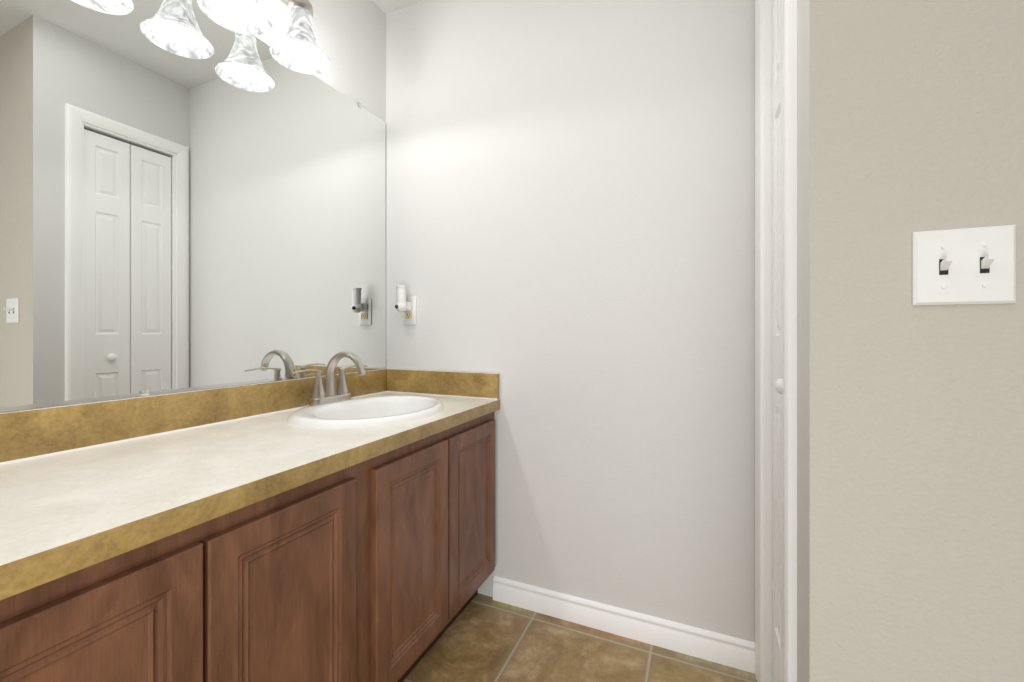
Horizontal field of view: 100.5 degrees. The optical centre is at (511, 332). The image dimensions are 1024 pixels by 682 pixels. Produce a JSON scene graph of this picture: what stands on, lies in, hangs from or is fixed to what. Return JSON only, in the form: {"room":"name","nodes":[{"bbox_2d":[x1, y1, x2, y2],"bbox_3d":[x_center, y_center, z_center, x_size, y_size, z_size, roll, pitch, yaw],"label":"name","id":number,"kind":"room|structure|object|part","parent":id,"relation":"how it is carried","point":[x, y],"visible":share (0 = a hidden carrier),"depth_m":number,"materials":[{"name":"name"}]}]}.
{"room":"bathroom","nodes":[
{"label":"bathroom","id":0,"kind":"room"},
{"bbox_2d":[0,0,385,412],"bbox_3d":[-1.309,-0.184,0.304,0.100,2.445,3.700,0,0,24],"label":"wall","id":1,"kind":"structure","parent":0,"point":[350,35],"depth_m":1.70,"materials":[{"name":"white paint"}]},
{"bbox_2d":[0,0,385,411],"bbox_3d":[-0.978,-0.389,0.917,0.009,1.091,2.088,0,0,24],"label":"mirror","id":2,"kind":"object","parent":1,"relation":"attached to","point":[192,195],"visible":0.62,"depth_m":1.11,"materials":[{"name":"clear glass"}]},
{"bbox_2d":[0,369,387,462],"bbox_3d":[-0.980,0.208,0.896,0.019,0.100,2.148,0,0,24],"label":"backsplash","id":3,"kind":"structure","parent":1,"relation":"attached to","point":[29,433],"depth_m":1.03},
{"bbox_2d":[197,0,272,35],"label":"sconce","id":4,"kind":"object","parent":1,"relation":"attached to","point":[246,17],"depth_m":1.18,"materials":[{"name":"white glass"}]},
{"bbox_3d":[-0.737,-0.926,1.141,0.171,0.147,0.171,0,0,24],"label":"lamp shade","id":5,"kind":"part","parent":4,"relation":"part of","materials":[{"name":"white glass"}]},
{"bbox_3d":[-0.737,-0.935,1.141,0.060,0.100,0.060,0,0,24],"label":"bulb","id":6,"kind":"part","parent":4,"relation":"part of","materials":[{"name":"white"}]},
{"bbox_2d":[269,0,330,74],"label":"sconce","id":7,"kind":"object","parent":1,"relation":"attached to","point":[295,47],"depth_m":1.32,"materials":[{"name":"white glass"}]},
{"bbox_3d":[-0.656,-0.926,1.325,0.171,0.147,0.171,0,0,24],"label":"lamp shade","id":8,"kind":"part","parent":7,"relation":"part of","materials":[{"name":"white glass"}]},
{"bbox_3d":[-0.656,-0.935,1.325,0.060,0.100,0.060,0,0,24],"label":"bulb","id":9,"kind":"part","parent":7,"relation":"part of","materials":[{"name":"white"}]},
{"bbox_2d":[372,0,422,13],"bbox_3d":[0.370,-1.457,-0.437,3.770,0.100,3.700,0,0,24],"label":"ceiling","id":10,"kind":"structure","parent":0,"point":[387,6],"depth_m":1.83,"materials":[{"name":"white paint"}]},
{"bbox_2d":[386,0,754,641],"bbox_3d":[1.142,-0.184,1.190,3.670,2.445,0.100,0,0,24],"label":"wall","id":11,"kind":"structure","parent":0,"point":[570,222],"depth_m":1.51,"materials":[{"name":"white paint"}]},
{"bbox_2d":[395,285,415,324],"bbox_3d":[-0.457,-0.116,1.794,0.072,0.164,0.086,0,0,24],"label":"outlet","id":12,"kind":"object","parent":11,"relation":"attached to","point":[405,306],"visible":1,"depth_m":1.81,"materials":[{"name":"white plastic"}]},
{"bbox_3d":[-0.442,-0.094,1.829,0.072,0.120,0.010,0,0,24],"label":"plate","id":13,"kind":"part","parent":12,"relation":"part of","materials":[{"name":"white plastic"}]},
{"bbox_2d":[388,369,498,398],"bbox_3d":[-0.297,0.208,1.758,0.534,0.100,0.019,0,0,24],"label":"backsplash","id":14,"kind":"structure","parent":11,"relation":"attached to","point":[479,385],"depth_m":1.74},
{"bbox_2d":[493,576,754,673],"bbox_3d":[0.342,0.995,1.480,0.906,0.086,0.015,0,0,24],"label":"baseboard","id":15,"kind":"structure","parent":11,"relation":"attached to","point":[727,650],"depth_m":1.43,"materials":[{"name":"white wood"}]},
{"bbox_2d":[402,593,756,681],"bbox_3d":[0.370,1.088,-0.437,3.770,0.100,3.700,0,0,24],"label":"floor","id":16,"kind":"structure","parent":0,"point":[484,638],"depth_m":1.37,"materials":[{"name":"tile"}]},
{"bbox_2d":[0,407,499,681],"bbox_3d":[-0.737,0.668,0.788,0.552,0.740,2.148,0,0,24],"label":"bathroom vanity","id":17,"kind":"object","parent":16,"relation":"on","point":[331,525],"depth_m":0.83,"materials":[{"name":"brown wood"}]},
{"bbox_3d":[-0.559,0.616,0.531,0.019,0.565,0.320,0,0,24],"label":"door","id":18,"kind":"part","parent":17,"relation":"part of","materials":[{"name":"brown wood"}]},
{"bbox_2d":[0,399,499,586],"bbox_3d":[-0.734,0.278,0.787,0.558,0.040,2.148,0,0,24],"label":"countertop","id":19,"kind":"structure","parent":17,"relation":"on","point":[63,507],"depth_m":0.76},
{"bbox_2d":[290,351,371,402],"bbox_3d":[-0.569,0.151,1.445,0.176,0.175,0.320,0,0,24],"label":"faucet","id":20,"kind":"object","parent":19,"relation":"on","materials":[{"name":"silver metal"}]},
{"bbox_2d":[248,391,471,434],"bbox_3d":[-0.461,0.320,1.397,0.450,0.164,0.516,0,0,24],"label":"sink","id":21,"kind":"object","parent":19,"relation":"in","point":[386,409],"depth_m":1.40,"materials":[{"name":"white ceramic"}]},
{"bbox_3d":[-0.427,0.616,0.830,0.019,0.565,0.320,0,0,24],"label":"door","id":22,"kind":"part","parent":17,"relation":"part of","materials":[{"name":"brown wood"}]},
{"bbox_3d":[-0.271,0.616,1.183,0.019,0.565,0.323,0,0,24],"label":"door","id":23,"kind":"part","parent":17,"relation":"part of","materials":[{"name":"brown wood"}]},
{"bbox_3d":[-0.137,0.616,1.487,0.019,0.565,0.326,0,0,24],"label":"door","id":24,"kind":"part","parent":17,"relation":"part of","materials":[{"name":"brown wood"}]},
{"bbox_2d":[797,0,1023,681],"bbox_3d":[1.502,-0.184,0.343,2.129,2.445,0.100,0,0,24],"label":"wall","id":25,"kind":"structure","parent":0,"point":[910,473],"depth_m":0.68,"materials":[{"name":"beige paint"}]},
{"bbox_2d":[912,225,1015,304],"bbox_3d":[0.679,-0.101,0.638,0.116,0.115,0.024,0,0,24],"label":"double light switch","id":26,"kind":"object","parent":25,"relation":"attached to","point":[976,265],"visible":1,"depth_m":0.64,"materials":[{"name":"white plastic"}]},
{"bbox_3d":[0.701,-0.184,1.041,0.100,2.445,0.530,0,0,24],"label":"wall","id":27,"kind":"structure","parent":0,"visible":0},
{"bbox_2d":[755,0,796,681],"bbox_3d":[0.691,-0.013,1.041,0.118,2.101,0.517,0,0,24],"label":"trim","id":28,"kind":"structure","parent":27,"relation":"attached to","point":[763,340],"depth_m":1.23,"materials":[{"name":"white wood"}]},
{"bbox_2d":[772,0,783,681],"bbox_3d":[0.723,0.021,1.131,0.032,2.010,0.186,0,0,24],"label":"closet door leaf","id":29,"kind":"structure","parent":27,"relation":"in","point":[777,339],"depth_m":1.14,"materials":[{"name":"white wood"}]},
{"bbox_2d":[775,378,783,393],"bbox_3d":[0.622,0.123,0.980,0.030,0.036,0.036,0,0,24],"label":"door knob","id":30,"kind":"structure","parent":29,"relation":"attached to","point":[779,385],"depth_m":0.97,"materials":[{"name":"white"}]}
]}

